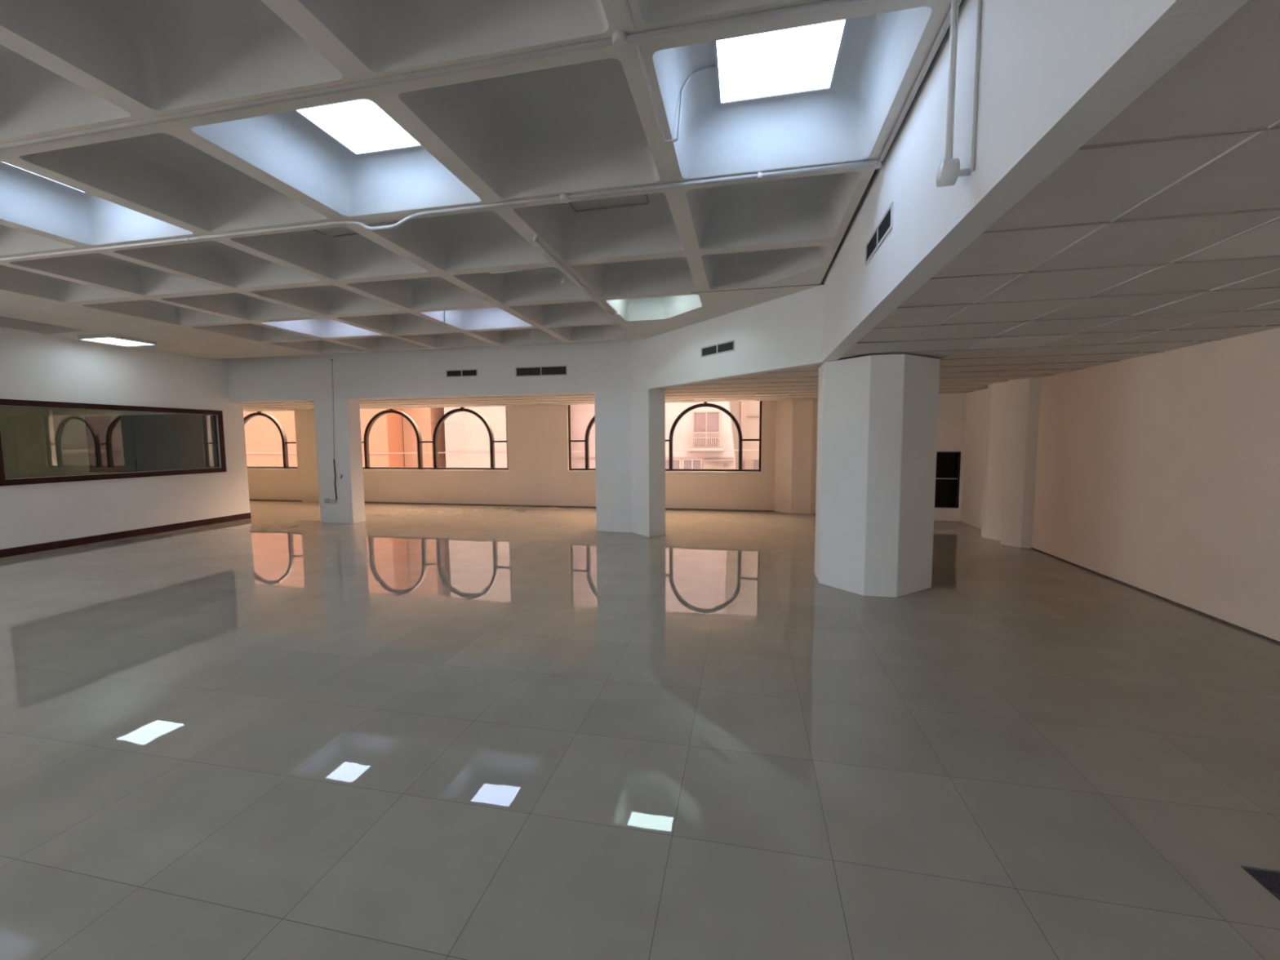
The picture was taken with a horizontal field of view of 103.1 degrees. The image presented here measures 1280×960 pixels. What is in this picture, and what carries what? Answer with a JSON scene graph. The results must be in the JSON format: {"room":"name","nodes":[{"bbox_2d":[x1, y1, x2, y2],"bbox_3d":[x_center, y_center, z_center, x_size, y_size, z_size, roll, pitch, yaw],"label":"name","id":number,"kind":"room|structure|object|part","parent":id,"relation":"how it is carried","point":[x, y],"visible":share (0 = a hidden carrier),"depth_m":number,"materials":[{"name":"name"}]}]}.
{"room":"empty office space","nodes":[
{"label":"empty office space","id":0,"kind":"room"},
{"bbox_2d":[0,405,57,478],"bbox_3d":[-13.675,-0.349,8.120,0.100,2.700,6.500,1,5,12],"label":"wall","id":1,"kind":"structure","parent":0,"point":[27,433],"depth_m":10.84,"materials":[{"name":"white paint"}]},
{"bbox_2d":[51,408,174,475],"bbox_3d":[-11.556,-1.008,11.015,6.850,3.530,0.120,1,5,12],"label":"wall","id":2,"kind":"structure","parent":0,"point":[69,424],"depth_m":11.15,"materials":[{"name":"white paint"}]},
{"bbox_2d":[84,413,213,472],"bbox_3d":[-10.127,-0.758,10.653,3.800,1.210,0.040,1,5,12],"label":"window","id":3,"kind":"structure","parent":2,"relation":"in","point":[137,442],"depth_m":10.69,"materials":[{"name":"grey glass"}]},
{"bbox_2d":[0,328,249,549],"bbox_3d":[-9.553,-0.426,3.518,0.150,3.530,14.020,1,5,12],"label":"wall","id":4,"kind":"structure","parent":0,"point":[33,366],"depth_m":8.19,"materials":[{"name":"white paint"}]},
{"bbox_2d":[0,398,226,486],"bbox_3d":[-8.522,-0.631,8.415,0.182,1.190,3.130,1,5,12],"label":"window","id":5,"kind":"structure","parent":4,"relation":"in","point":[37,480],"depth_m":8.29,"materials":[{"name":"brown wood"}]},
{"bbox_2d":[0,512,251,557],"bbox_3d":[-9.461,1.278,3.636,0.016,0.112,14.020,1,5,12],"label":"baseboard","id":6,"kind":"structure","parent":4,"relation":"attached to","point":[15,551],"depth_m":8.20,"materials":[{"name":"brown wood"}]},
{"bbox_2d":[0,0,951,359],"bbox_3d":[-4.919,-1.861,1.827,11.858,0.338,14.100,1,5,12],"label":"ceiling","id":7,"kind":"structure","parent":0,"point":[585,121],"depth_m":3.20,"materials":[{"name":"white concrete"}]},
{"bbox_2d":[0,161,87,193],"bbox_3d":[-3.963,-2.154,3.486,0.605,0.028,0.605,1,5,12],"label":"ceiling panel","id":8,"kind":"object","parent":7,"relation":"attached to","point":[0,162],"visible":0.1,"depth_m":3.61,"materials":[{"name":"white"}]},
{"bbox_2d":[77,333,156,346],"bbox_3d":[-7.901,-2.113,7.699,0.605,0.050,0.605,1,5,12],"label":"ceiling panel","id":9,"kind":"object","parent":7,"relation":"attached to","point":[110,339],"visible":1,"depth_m":7.61,"materials":[{"name":"white plastic"}]},
{"bbox_2d":[84,337,151,346],"bbox_3d":[-7.901,-2.113,7.699,0.577,0.042,0.577,1,5,12],"label":"diffuser","id":10,"kind":"object","parent":9,"relation":"attached to","point":[117,341],"depth_m":7.68,"materials":[{"name":"white plastic"}]},
{"bbox_2d":[311,229,360,237],"bbox_3d":[-2.777,-2.229,4.414,0.367,0.029,0.587,1,5,12],"label":"conduit","id":11,"kind":"object","parent":7,"relation":"attached to","point":[352,234],"visible":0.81,"depth_m":4.68,"materials":[{"name":"grey plastic"}]},
{"bbox_2d":[293,99,422,155],"bbox_3d":[-1.642,-2.131,3.001,0.605,0.028,0.605,1,5,12],"label":"skylight","id":12,"kind":"object","parent":7,"relation":"attached to","point":[361,126],"visible":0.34,"depth_m":3.05,"materials":[{"name":"white glass"}]},
{"bbox_2d":[0,0,876,150],"bbox_3d":[-4.122,-1.762,2.834,10.737,0.024,0.024,1,5,12],"label":"conduit","id":13,"kind":"object","parent":7,"relation":"attached to","point":[827,4],"visible":1,"depth_m":2.12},
{"bbox_2d":[612,30,628,52],"bbox_3d":[-0.078,-1.718,1.989,0.064,0.035,0.064,1,5,12],"label":"junction box","id":14,"kind":"object","parent":13,"relation":"attached to","point":[620,42],"visible":0.96,"depth_m":1.97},
{"bbox_2d":[0,160,876,261],"bbox_3d":[-3.895,-1.826,3.994,10.705,0.084,0.059,1,5,12],"label":"conduit","id":15,"kind":"object","parent":7,"relation":"attached to","point":[870,162],"visible":1,"depth_m":3.40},
{"bbox_2d":[185,235,191,242],"bbox_3d":[-3.466,-1.848,3.904,0.036,0.035,0.036,1,5,12],"label":"junction box","id":16,"kind":"object","parent":15,"relation":"attached to","point":[188,240],"visible":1,"depth_m":3.89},
{"bbox_2d":[560,192,570,203],"bbox_3d":[-0.482,-1.817,3.275,0.064,0.035,0.064,1,5,12],"label":"junction box","id":17,"kind":"object","parent":15,"relation":"attached to","point":[564,198],"visible":0.96,"depth_m":3.25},
{"bbox_2d":[756,171,762,180],"bbox_3d":[0.710,-1.804,3.016,0.036,0.035,0.036,1,5,12],"label":"junction box","id":18,"kind":"object","parent":15,"relation":"attached to","point":[759,177],"visible":1,"depth_m":3.00,"materials":[{"name":"white plastic"}]},
{"bbox_2d":[489,266,553,273],"bbox_3d":[-1.097,-1.939,4.702,0.630,0.014,0.014,1,5,12],"label":"conduit","id":19,"kind":"object","parent":7,"relation":"attached to","point":[550,267],"visible":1,"depth_m":4.69,"materials":[{"name":"grey plastic"}]},
{"bbox_2d":[533,233,619,315],"bbox_3d":[-0.562,-2.102,5.098,0.114,0.296,2.520,1,5,12],"label":"conduit","id":20,"kind":"object","parent":7,"relation":"attached to","point":[535,237],"visible":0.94,"depth_m":4.73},
{"bbox_2d":[568,193,649,212],"bbox_3d":[-0.290,-2.196,3.858,0.664,0.039,0.657,1,5,12],"label":"conduit","id":21,"kind":"object","parent":7,"relation":"attached to","point":[646,196],"visible":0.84,"depth_m":4.15,"materials":[{"name":"grey plastic"}]},
{"bbox_2d":[622,0,635,31],"bbox_3d":[-0.118,-1.681,1.488,0.018,0.018,0.920,1,5,12],"label":"conduit","id":22,"kind":"object","parent":7,"relation":"attached to","point":[626,2],"visible":1,"depth_m":1.86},
{"bbox_2d":[636,43,715,142],"bbox_3d":[0.187,-1.918,2.310,0.270,0.353,0.687,1,5,12],"label":"conduit","id":23,"kind":"object","parent":7,"relation":"attached to","point":[638,47],"visible":0.98,"depth_m":2.60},
{"bbox_2d":[713,18,848,105],"bbox_3d":[0.680,-2.107,2.516,0.605,0.028,0.605,1,5,12],"label":"skylight","id":24,"kind":"object","parent":7,"relation":"attached to","point":[804,59],"visible":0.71,"depth_m":2.55,"materials":[{"name":"white glass"}]},
{"bbox_2d":[873,158,882,168],"bbox_3d":[1.353,-1.799,2.892,0.044,0.035,0.044,1,5,12],"label":"junction box","id":25,"kind":"object","parent":7,"relation":"attached to","point":[878,165],"visible":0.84,"depth_m":2.88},
{"bbox_2d":[879,0,961,161],"bbox_3d":[0.464,-1.456,-1.394,0.024,0.024,8.700,1,5,12],"label":"conduit","id":26,"kind":"object","parent":7,"relation":"attached to","point":[946,24],"visible":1,"depth_m":2.21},
{"bbox_2d":[247,393,777,510],"bbox_3d":[-5.356,-1.177,12.637,18.920,3.530,0.250,1,5,12],"label":"wall","id":27,"kind":"structure","parent":0,"point":[538,473],"depth_m":11.94,"materials":[{"name":"beige paint"}]},
{"bbox_2d":[244,411,297,470],"bbox_3d":[-11.115,-1.100,13.779,4.380,1.630,0.132,1,5,12],"label":"window","id":28,"kind":"structure","parent":27,"relation":"in","point":[284,441],"depth_m":13.46,"materials":[{"name":"brown metal"}]},
{"bbox_3d":[-11.117,-0.301,13.808,4.380,0.032,0.062,1,5,12],"label":"sill","id":29,"kind":"part","parent":28,"relation":"part of","materials":[{"name":"white paint"}]},
{"bbox_2d":[361,404,508,471],"bbox_3d":[-5.272,-1.041,12.557,4.380,1.630,0.132,1,5,12],"label":"window","id":30,"kind":"structure","parent":27,"relation":"in","point":[366,440],"depth_m":12.56,"materials":[{"name":"brown metal"}]},
{"bbox_3d":[-5.274,-0.241,12.586,4.380,0.032,0.062,1,5,12],"label":"sill","id":31,"kind":"part","parent":30,"relation":"part of","materials":[{"name":"white paint"}]},
{"bbox_2d":[249,499,774,511],"bbox_3d":[-5.723,0.579,12.725,17.600,0.020,0.006,1,5,12],"label":"baseboard","id":32,"kind":"structure","parent":27,"relation":"attached to","point":[250,500],"depth_m":12.13,"materials":[{"name":"brown wood"}]},
{"bbox_2d":[568,400,761,473],"bbox_3d":[0.473,-0.982,11.356,4.380,1.630,0.132,1,5,12],"label":"window","id":33,"kind":"structure","parent":27,"relation":"in","point":[586,440],"depth_m":11.23,"materials":[{"name":"brown metal"}]},
{"bbox_3d":[0.471,-0.183,11.385,4.380,0.032,0.062,1,5,12],"label":"sill","id":34,"kind":"part","parent":33,"relation":"part of","materials":[{"name":"white paint"}]},
{"bbox_2d":[0,499,1279,959],"bbox_3d":[-5.851,1.385,4.286,21.420,0.250,17.150,1,5,12],"label":"floor","id":35,"kind":"structure","parent":0,"point":[405,731],"depth_m":2.57,"materials":[{"name":"tile"}]},
{"bbox_2d":[296,409,319,502],"bbox_3d":[-8.234,-0.621,13.070,1.080,2.390,0.170,1,5,12],"label":"wall pillar","id":36,"kind":"structure","parent":35,"relation":"on","point":[305,418],"depth_m":13.04,"materials":[{"name":"beige paint"}]},
{"bbox_2d":[313,399,365,523],"bbox_3d":[-5.925,-0.357,9.835,1.010,2.346,0.320,1,5,12],"label":"column","id":37,"kind":"structure","parent":35,"relation":"on","point":[349,507],"depth_m":9.66,"materials":[{"name":"white paint"}]},
{"bbox_2d":[324,498,336,503],"bbox_3d":[-5.895,0.402,9.707,0.240,0.079,0.036,1,5,12],"label":"wall socket","id":38,"kind":"object","parent":37,"relation":"attached to","point":[326,500],"visible":1,"depth_m":9.69,"materials":[{"name":"beige plastic"}]},
{"bbox_3d":[-5.867,0.403,9.705,0.148,0.080,0.028,1,5,12],"label":"socket plate","id":39,"kind":"part","parent":38,"relation":"part of","materials":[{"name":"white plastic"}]},
{"bbox_2d":[331,361,334,459],"bbox_3d":[-5.769,-1.301,9.556,0.080,1.830,0.010,1,5,12],"label":"cable","id":40,"kind":"object","parent":37,"relation":"attached to","point":[331,362],"visible":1,"depth_m":9.55,"materials":[{"name":"grey plastic"}]},
{"bbox_2d":[333,459,337,499],"bbox_3d":[-5.793,-0.007,9.659,0.036,0.766,0.022,1,5,12],"label":"cable","id":41,"kind":"object","parent":37,"relation":"attached to","point":[333,460],"visible":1,"depth_m":9.65,"materials":[{"name":"black plastic"}]},
{"bbox_2d":[594,389,665,537],"bbox_3d":[-0.150,-0.289,8.511,1.218,2.346,0.808,1,5,12],"label":"column","id":42,"kind":"structure","parent":35,"relation":"on","point":[630,426],"depth_m":8.42,"materials":[{"name":"white paint"}]},
{"bbox_2d":[774,398,817,514],"bbox_3d":[3.345,-0.499,10.599,0.994,2.390,0.270,1,5,12],"label":"wall pillar","id":43,"kind":"structure","parent":35,"relation":"on","point":[796,422],"depth_m":10.51,"materials":[{"name":"beige paint"}]},
{"bbox_2d":[813,354,940,597],"bbox_3d":[2.493,-0.067,5.495,1.081,2.346,1.068,-3,5,-32],"label":"column","id":44,"kind":"structure","parent":35,"relation":"on","point":[877,416],"depth_m":5.02,"materials":[{"name":"white paint"}]},
{"bbox_2d":[981,382,1008,541],"bbox_3d":[5.504,-0.292,7.814,0.310,2.390,0.548,1,5,12],"label":"wall pillar","id":45,"kind":"structure","parent":35,"relation":"on","point":[997,402],"depth_m":7.70,"materials":[{"name":"beige paint"}]},
{"bbox_2d":[1000,377,1040,548],"bbox_3d":[5.400,-0.250,7.293,0.298,2.390,0.517,1,5,12],"label":"wall pillar","id":46,"kind":"structure","parent":35,"relation":"on","point":[1023,394],"depth_m":7.14,"materials":[{"name":"beige paint"}]},
{"bbox_2d":[1240,865,1279,900],"bbox_3d":[2.390,1.426,1.490,0.562,0.005,0.602,1,5,12],"label":"floor hatch","id":47,"kind":"object","parent":35,"relation":"on","point":[1269,879],"visible":1,"depth_m":1.79,"materials":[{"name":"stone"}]},
{"bbox_2d":[226,0,1248,402],"bbox_3d":[-1.121,-1.674,3.725,6.989,1.183,17.640,-3,5,-26],"label":"wall","id":48,"kind":"structure","parent":0,"point":[1053,73],"depth_m":2.34,"materials":[{"name":"white paint"}]},
{"bbox_2d":[445,368,477,377],"bbox_3d":[-3.145,-1.883,8.960,0.616,0.131,0.008,1,5,12],"label":"air vent","id":49,"kind":"object","parent":48,"relation":"in","point":[464,372],"visible":1,"depth_m":8.96,"materials":[{"name":"black metal"}]},
{"bbox_2d":[515,364,567,377],"bbox_3d":[-1.686,-1.853,8.656,0.936,0.166,0.008,1,5,12],"label":"air vent","id":50,"kind":"object","parent":48,"relation":"in","point":[546,371],"visible":1,"depth_m":8.65,"materials":[{"name":"black metal"}]},
{"bbox_2d":[701,339,734,357],"bbox_3d":[1.000,-1.695,6.581,0.008,0.136,0.646,-3,5,-33],"label":"air vent","id":51,"kind":"object","parent":48,"relation":"in","point":[727,346],"visible":1,"depth_m":6.56,"materials":[{"name":"black metal"}]},
{"bbox_2d":[691,282,823,293],"bbox_3d":[1.214,-2.011,5.328,1.357,0.014,0.010,1,5,12],"label":"trim","id":52,"kind":"structure","parent":48,"relation":"attached to","point":[823,282],"depth_m":5.32,"materials":[{"name":"paint"}]},
{"bbox_2d":[865,201,893,266],"bbox_3d":[1.417,-1.448,3.030,0.008,0.136,0.616,1,5,12],"label":"air vent","id":53,"kind":"object","parent":48,"relation":"in","point":[885,225],"visible":1,"depth_m":2.98,"materials":[{"name":"black metal"}]},
{"bbox_2d":[936,0,971,186],"bbox_3d":[1.108,-1.381,1.767,0.095,0.677,0.084,1,5,12],"label":"conduit","id":54,"kind":"object","parent":48,"relation":"attached to","point":[948,171],"visible":0.98,"depth_m":1.77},
{"bbox_2d":[970,0,982,171],"bbox_3d":[1.140,-1.376,1.720,0.012,0.630,0.012,1,5,12],"label":"conduit","id":55,"kind":"object","parent":48,"relation":"attached to","point":[980,2],"visible":1,"depth_m":1.72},
{"bbox_2d":[242,0,1279,411],"bbox_3d":[-5.742,-1.075,3.800,21.456,0.019,17.284,1,5,12],"label":"ceiling","id":56,"kind":"structure","parent":0,"point":[1230,81],"depth_m":2.28,"materials":[{"name":"white paint"}]},
{"bbox_2d":[242,120,1279,411],"bbox_3d":[-5.871,-1.080,3.826,20.920,0.010,16.099,1,5,12],"label":"trim","id":57,"kind":"structure","parent":56,"relation":"attached to","point":[1202,135],"depth_m":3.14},
{"bbox_2d":[933,392,965,521],"bbox_3d":[4.988,-1.040,10.077,2.620,3.530,1.030,1,5,12],"label":"wall","id":58,"kind":"structure","parent":0,"point":[952,406],"depth_m":9.40,"materials":[{"name":"beige paint"}]},
{"bbox_2d":[934,451,960,507],"bbox_3d":[5.469,-0.009,9.583,0.985,1.055,0.060,1,5,12],"label":"window","id":59,"kind":"structure","parent":58,"relation":"in","point":[948,463],"depth_m":9.53,"materials":[{"name":"black glass"}]},
{"bbox_2d":[960,218,1279,641],"bbox_3d":[4.437,-0.361,1.561,0.200,3.530,15.920,1,5,12],"label":"wall","id":60,"kind":"structure","parent":0,"point":[1158,473],"depth_m":4.79,"materials":[{"name":"beige paint"}]},
{"bbox_2d":[1031,546,1279,644],"bbox_3d":[4.100,1.483,0.540,0.006,0.020,13.500,1,5,12],"label":"baseboard","id":61,"kind":"structure","parent":60,"relation":"attached to","point":[1051,555],"depth_m":4.73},
{"label":"outside","id":62,"kind":"structure","parent":0,"visible":0},
{"bbox_3d":[-3.978,2.470,29.964,70.000,0.100,33.550,1,5,12],"label":"street","id":63,"kind":"object","parent":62,"visible":0},
{"bbox_2d":[402,407,446,467],"bbox_3d":[-10.005,-2.561,24.955,1.450,10.800,3.000,1,5,12],"label":"building","id":64,"kind":"structure","parent":63,"relation":"on","point":[426,420],"depth_m":23.57,"materials":[{"name":"orange paint"}]},
{"bbox_2d":[243,408,759,466],"bbox_3d":[-11.935,-2.620,25.862,46.000,10.800,12.012,1,5,12],"label":"building","id":65,"kind":"structure","parent":63,"relation":"on","point":[264,446],"depth_m":23.71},
{"bbox_2d":[444,404,572,467],"bbox_3d":[-6.364,-2.522,24.173,5.900,10.800,3.040,1,5,12],"label":"building","id":66,"kind":"structure","parent":63,"relation":"on","point":[464,432],"depth_m":22.94,"materials":[{"name":"paint"}]},
{"bbox_2d":[571,401,735,469],"bbox_3d":[0.085,-2.655,25.325,9.350,10.800,2.930,1,5,12],"label":"building","id":67,"kind":"structure","parent":63,"relation":"on","point":[705,428],"depth_m":23.93,"materials":[{"name":"pink concrete"}]},
{"bbox_3d":[1.518,-0.590,24.217,0.750,0.740,0.008,1,5,12],"label":"pane","id":68,"kind":"part","parent":67,"relation":"part of","materials":[{"name":"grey glass"}]},
{"bbox_3d":[2.473,-0.580,24.017,0.800,0.740,0.008,1,5,12],"label":"pane","id":69,"kind":"part","parent":67,"relation":"part of","materials":[{"name":"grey glass"}]},
{"bbox_3d":[2.994,-1.841,23.422,1.440,0.740,0.040,1,5,12],"label":"balcony railing","id":70,"kind":"part","parent":67,"relation":"part of","materials":[{"name":"white metal"}]},
{"bbox_3d":[3.102,-2.353,23.742,1.150,1.590,0.008,1,5,12],"label":"pane","id":71,"kind":"part","parent":67,"relation":"part of","materials":[{"name":"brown glass"}]},
{"bbox_2d":[729,400,759,469],"bbox_3d":[27.394,-2.977,23.376,52.000,11.400,5.700,1,5,12],"label":"building","id":72,"kind":"structure","parent":63,"relation":"on","point":[746,413],"depth_m":25.79,"materials":[{"name":"paint"}]},
{"bbox_3d":[28.753,-3.025,20.832,48.300,0.080,0.100,1,5,12],"label":"cornice","id":73,"kind":"part","parent":72,"relation":"part of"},
{"bbox_3d":[5.933,-0.304,25.875,0.320,1.450,0.008,1,5,12],"label":"pane","id":74,"kind":"part","parent":72,"relation":"part of","materials":[{"name":"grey glass"}]}
]}

